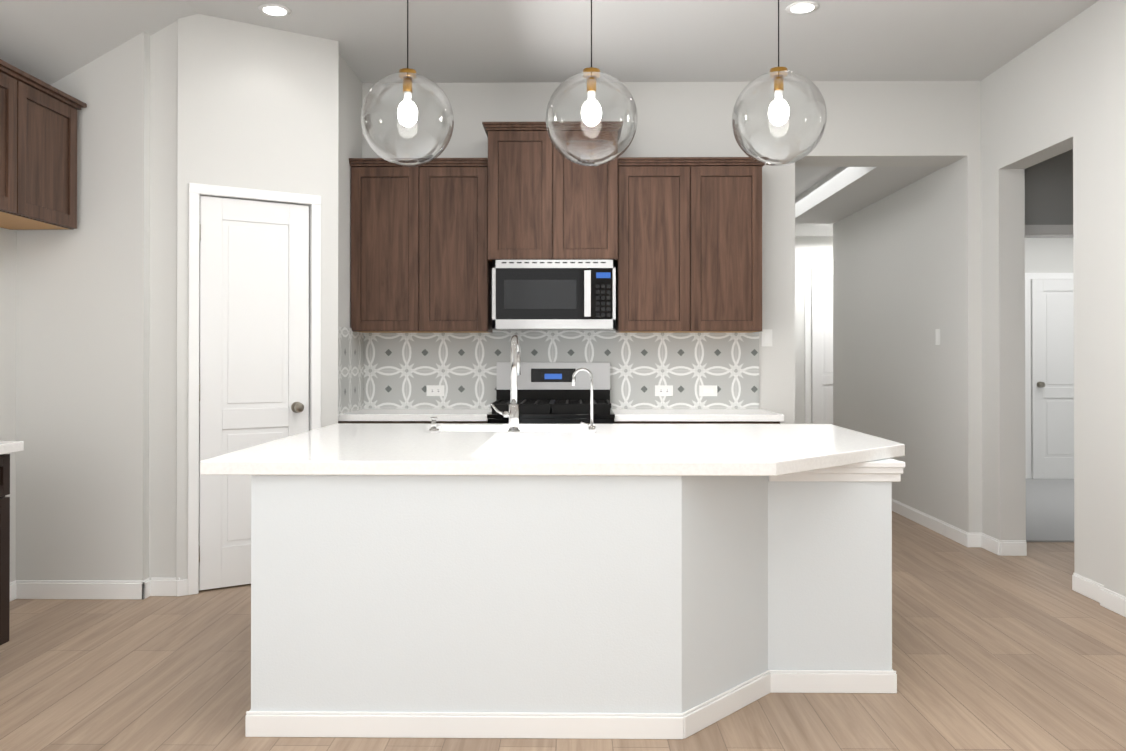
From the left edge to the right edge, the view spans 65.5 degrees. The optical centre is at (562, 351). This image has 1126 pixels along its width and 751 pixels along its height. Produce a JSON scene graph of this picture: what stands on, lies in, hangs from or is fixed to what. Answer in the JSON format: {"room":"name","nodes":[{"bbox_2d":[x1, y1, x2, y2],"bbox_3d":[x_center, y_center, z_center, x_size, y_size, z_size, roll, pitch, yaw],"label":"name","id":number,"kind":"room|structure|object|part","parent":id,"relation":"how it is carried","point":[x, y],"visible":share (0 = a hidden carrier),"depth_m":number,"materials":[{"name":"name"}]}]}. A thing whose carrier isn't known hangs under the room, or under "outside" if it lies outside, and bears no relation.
{"room":"kitchen","nodes":[
{"label":"kitchen","id":0,"kind":"room"},
{"bbox_2d":[0,227,16,581],"bbox_3d":[-2.983,-0.281,1.674,0.120,3.127,9.340,0,0,1],"label":"wall","id":1,"kind":"structure","parent":0,"point":[8,252],"depth_m":4.57,"materials":[{"name":"white paint"}]},
{"bbox_2d":[0,59,31,218],"bbox_3d":[-2.717,-0.973,3.865,0.352,0.664,0.558,0,0,1],"label":"upper cabinet","id":2,"kind":"object","parent":1,"relation":"attached to","point":[15,84],"depth_m":4.06,"materials":[{"name":"brown wood"}]},
{"bbox_2d":[0,76,83,229],"bbox_3d":[-2.711,-0.971,4.291,0.352,0.664,0.559,0,0,1],"label":"upper cabinet","id":3,"kind":"object","parent":1,"relation":"attached to","point":[38,154],"depth_m":4.38,"materials":[{"name":"brown wood"}]},
{"bbox_2d":[15,14,361,580],"bbox_3d":[-2.095,-0.259,5.473,1.560,3.127,1.720,0,0,1],"label":"wall","id":4,"kind":"structure","parent":0,"point":[168,114],"depth_m":4.63,"materials":[{"name":"white paint"}]},
{"bbox_2d":[199,196,308,589],"bbox_3d":[-1.725,0.224,4.904,0.511,2.136,0.363,0,0,1],"label":"pantry door","id":5,"kind":"structure","parent":4,"relation":"in","point":[253,323],"depth_m":4.86,"materials":[{"name":"white wood"}]},
{"bbox_2d":[188,183,320,594],"bbox_3d":[-1.732,0.199,4.921,0.714,2.206,0.116,0,0,-32],"label":"door frame","id":6,"kind":"structure","parent":4,"relation":"attached to","point":[196,191],"depth_m":4.71,"materials":[{"name":"white wood"}]},
{"bbox_2d":[10,470,1125,616],"bbox_3d":[2.144,1.245,3.580,10.085,0.097,13.300,0,0,1],"label":"baseboard","id":7,"kind":"structure","parent":4,"relation":"attached to","point":[1113,601],"depth_m":4.61,"materials":[{"name":"white"}]},
{"bbox_2d":[0,0,1098,84],"bbox_3d":[-0.041,-1.591,1.644,6.005,0.667,9.340,0,0,1],"label":"ceiling","id":8,"kind":"structure","parent":0,"point":[50,42],"depth_m":4.95,"materials":[{"name":"grey paint"}]},
{"bbox_2d":[258,4,290,16],"bbox_3d":[-1.540,-1.823,4.680,0.170,0.007,0.170,0,0,1],"label":"recessed light","id":9,"kind":"object","parent":8,"relation":"in","point":[274,10],"visible":1,"depth_m":4.67,"materials":[{"name":"white plastic"}]},
{"bbox_2d":[361,0,453,166],"bbox_3d":[-0.652,-1.306,3.681,0.386,1.052,0.386,0,0,1],"label":"pendant light","id":10,"kind":"object","parent":8,"relation":"hanging from","point":[407,113],"visible":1,"depth_m":3.64,"materials":[{"name":"clear glass"}]},
{"bbox_3d":[-0.652,-0.973,3.679,0.386,0.386,0.386,0,0,1],"label":"globe","id":11,"kind":"part","parent":10,"relation":"part of","materials":[{"name":"clear glass"}]},
{"bbox_3d":[-0.652,-1.441,3.682,0.120,0.781,0.120,0,0,1],"label":"cord","id":12,"kind":"part","parent":10,"relation":"part of","materials":[{"name":"black plastic"}]},
{"bbox_3d":[-0.652,-1.001,3.679,0.086,0.112,0.086,0,0,1],"label":"bulb","id":13,"kind":"part","parent":10,"relation":"part of","materials":[{"name":"white glass"}]},
{"bbox_2d":[545,0,637,166],"bbox_3d":[0.119,-1.306,3.671,0.386,1.052,0.386,0,0,1],"label":"pendant light","id":14,"kind":"object","parent":8,"relation":"hanging from","point":[591,113],"visible":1,"depth_m":3.63,"materials":[{"name":"clear glass"}]},
{"bbox_3d":[0.119,-0.973,3.669,0.386,0.386,0.386,0,0,1],"label":"globe","id":15,"kind":"part","parent":14,"relation":"part of","materials":[{"name":"clear glass"}]},
{"bbox_3d":[0.119,-1.441,3.672,0.120,0.781,0.120,0,0,1],"label":"cord","id":16,"kind":"part","parent":14,"relation":"part of","materials":[{"name":"black plastic"}]},
{"bbox_3d":[0.119,-1.001,3.669,0.086,0.112,0.086,0,0,1],"label":"bulb","id":17,"kind":"part","parent":14,"relation":"part of","materials":[{"name":"white glass"}]},
{"bbox_2d":[732,0,826,165],"bbox_3d":[0.901,-1.306,3.661,0.386,1.052,0.386,0,0,1],"label":"pendant light","id":18,"kind":"object","parent":8,"relation":"hanging from","point":[778,112],"visible":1,"depth_m":3.63,"materials":[{"name":"clear glass"}]},
{"bbox_3d":[0.901,-1.001,3.659,0.086,0.112,0.086,0,0,1],"label":"bulb","id":19,"kind":"part","parent":18,"relation":"part of","materials":[{"name":"white glass"}]},
{"bbox_3d":[0.901,-1.441,3.662,0.120,0.781,0.120,0,0,1],"label":"cord","id":20,"kind":"part","parent":18,"relation":"part of","materials":[{"name":"black plastic"}]},
{"bbox_3d":[0.901,-0.973,3.659,0.386,0.386,0.386,0,0,1],"label":"globe","id":21,"kind":"part","parent":18,"relation":"part of","materials":[{"name":"clear glass"}]},
{"bbox_2d":[786,1,818,14],"bbox_3d":[1.270,-1.823,4.644,0.170,0.007,0.170,0,0,1],"label":"recessed light","id":22,"kind":"object","parent":8,"relation":"in","point":[801,7],"visible":1,"depth_m":4.63,"materials":[{"name":"white plastic"}]},
{"bbox_2d":[0,511,1125,750],"bbox_3d":[1.003,1.331,4.844,16.000,0.060,16.200,0,0,1],"label":"floor","id":23,"kind":"structure","parent":0,"point":[990,651],"depth_m":3.46,"materials":[{"name":"beige wood"}]},
{"bbox_2d":[0,455,9,645],"bbox_3d":[-2.584,0.850,3.302,0.632,0.884,0.580,0,0,1],"label":"base cabinet","id":24,"kind":"object","parent":23,"relation":"on","point":[4,459],"depth_m":3.55,"materials":[{"name":"black wood"}]},
{"bbox_2d":[0,441,23,454],"bbox_3d":[-2.602,0.371,0.510,0.667,0.041,6.231,0,0,1],"label":"countertop","id":25,"kind":"structure","parent":24,"relation":"on","point":[6,447],"depth_m":3.55,"materials":[{"name":"white stone"}]},
{"bbox_2d":[338,121,783,423],"bbox_3d":[-0.016,-0.070,5.502,2.690,2.750,0.802,0,0,1],"label":"kitchen back","id":26,"kind":"object","parent":23,"relation":"on","point":[545,251],"visible":0.69,"depth_m":5.58,"materials":[{"name":"brown wood"}]},
{"bbox_2d":[487,362,614,423],"bbox_3d":[-0.069,0.688,5.533,0.764,1.235,0.697,0,0,1],"label":"range","id":27,"kind":"object","parent":26,"relation":"in","point":[546,394],"depth_m":5.82,"materials":[{"name":"silver metal"}]},
{"bbox_2d":[492,260,615,330],"bbox_3d":[-0.055,-0.360,5.686,0.777,0.433,0.437,0,0,1],"label":"microwave","id":28,"kind":"object","parent":26,"relation":"in","point":[528,295],"depth_m":5.51,"materials":[{"name":"silver metal"}]},
{"bbox_2d":[338,408,783,421],"bbox_3d":[-0.015,0.400,5.575,2.690,0.040,0.624,0,0,1],"label":"countertop","id":29,"kind":"structure","parent":26,"relation":"on","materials":[{"name":"stone"}]},
{"bbox_2d":[240,471,902,738],"bbox_3d":[0.119,0.856,3.733,2.344,0.877,1.630,0,0,1],"label":"kitchen island","id":30,"kind":"object","parent":23,"relation":"on","point":[514,579],"depth_m":2.94,"materials":[{"name":"white paint"}]},
{"bbox_2d":[200,423,904,474],"bbox_3d":[0.087,0.404,3.736,2.584,0.069,1.650,0,0,1],"label":"island countertop","id":31,"kind":"structure","parent":30,"relation":"on","point":[338,446],"depth_m":3.32,"materials":[{"name":"white stone"}]},
{"bbox_3d":[0.107,1.253,3.711,2.322,0.083,1.590,0,0,1],"label":"baseboard","id":32,"kind":"part","parent":30,"relation":"part of","materials":[{"name":"white"}]},
{"bbox_3d":[1.044,0.458,3.918,0.506,0.076,1.241,0,0,1],"label":"trim","id":33,"kind":"part","parent":30,"relation":"part of","materials":[{"name":"white"}]},
{"bbox_2d":[362,81,981,532],"bbox_3d":[0.758,-0.255,6.067,4.429,3.127,0.340,0,0,1],"label":"wall","id":34,"kind":"structure","parent":0,"point":[902,123],"depth_m":5.90,"materials":[{"name":"white paint"}]},
{"bbox_2d":[338,326,758,417],"bbox_3d":[-0.025,0.124,5.501,2.672,0.551,0.802,0,0,1],"label":"backsplash","id":35,"kind":"structure","parent":34,"relation":"attached to","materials":[{"name":"tile"}]},
{"bbox_2d":[762,329,771,345],"bbox_3d":[1.371,-0.093,5.884,0.070,0.114,0.006,0,0,1],"label":"switch plate","id":36,"kind":"object","parent":34,"relation":"attached to","point":[766,337],"depth_m":5.88,"materials":[{"name":"white plastic"}]},
{"bbox_2d":[795,236,830,423],"bbox_3d":[3.455,-0.231,10.283,3.635,3.127,0.120,0,0,1],"label":"wall","id":37,"kind":"structure","parent":0,"point":[806,247],"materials":[{"name":"white paint"}]},
{"bbox_2d":[805,259,832,423],"bbox_3d":[3.316,0.127,10.215,0.980,2.410,0.015,0,0,1],"label":"door frame","id":38,"kind":"structure","parent":37,"relation":"attached to","point":[808,262],"depth_m":10.22,"materials":[{"name":"white wood"}]},
{"bbox_2d":[811,266,832,424],"bbox_3d":[3.316,0.161,10.162,0.830,2.318,0.111,0,0,1],"label":"door","id":39,"kind":"structure","parent":37,"relation":"in","point":[822,335],"depth_m":10.19,"materials":[{"name":"white"}]},
{"bbox_2d":[795,167,838,235],"bbox_3d":[3.369,-1.579,8.281,3.755,0.440,4.140,0,0,1],"label":"ceiling","id":40,"kind":"structure","parent":0,"point":[806,178],"depth_m":7.51,"materials":[{"name":"grey paint"}]},
{"bbox_2d":[795,167,942,235],"bbox_3d":[2.295,-1.404,8.234,1.409,0.191,4.020,0,0,1],"label":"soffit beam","id":41,"kind":"structure","parent":40,"relation":"attached to","point":[824,205],"depth_m":7.41,"materials":[{"name":"grey paint"}]},
{"bbox_2d":[831,167,946,522],"bbox_3d":[2.864,-0.247,7.570,0.254,3.127,2.720,0,0,1],"label":"wall","id":42,"kind":"structure","parent":0,"point":[887,254],"depth_m":7.11,"materials":[{"name":"white paint"}]},
{"bbox_2d":[935,329,939,344],"bbox_3d":[2.717,-0.107,6.351,0.007,0.115,0.070,0,0,1],"label":"switch plate","id":43,"kind":"object","parent":42,"relation":"attached to","point":[937,330],"depth_m":6.35,"materials":[{"name":"white plastic"}]},
{"bbox_2d":[1025,149,1072,279],"bbox_3d":[5.155,-0.255,6.061,4.366,3.127,0.120,0,0,1],"label":"wall","id":44,"kind":"structure","parent":0,"point":[1048,191],"depth_m":6.01,"materials":[{"name":"white paint"}]},
{"bbox_2d":[1025,225,1073,478],"bbox_3d":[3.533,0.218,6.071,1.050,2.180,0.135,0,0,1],"label":"door frame","id":45,"kind":"structure","parent":44,"relation":"attached to","point":[1048,231],"depth_m":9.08,"materials":[{"name":"white"}]},
{"bbox_2d":[1031,279,1073,478],"bbox_3d":[5.236,0.282,9.026,0.760,2.063,0.111,0,0,1],"label":"bedroom door","id":46,"kind":"structure","parent":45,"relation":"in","point":[1052,378],"depth_m":9.05,"materials":[{"name":"white"}]},
{"bbox_2d":[1026,479,1073,541],"bbox_3d":[5.114,1.311,7.537,4.246,0.012,3.090,0,0,1],"label":"floor carpet","id":47,"kind":"object","parent":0,"point":[1049,510],"visible":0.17,"depth_m":7.19,"materials":[{"name":"grey carpet"}]},
{"bbox_2d":[981,0,1125,596],"bbox_3d":[2.818,-0.282,1.400,0.189,3.127,8.940,0,0,1],"label":"wall","id":48,"kind":"structure","parent":0,"point":[1060,90],"depth_m":4.76,"materials":[{"name":"white paint"}]}
]}

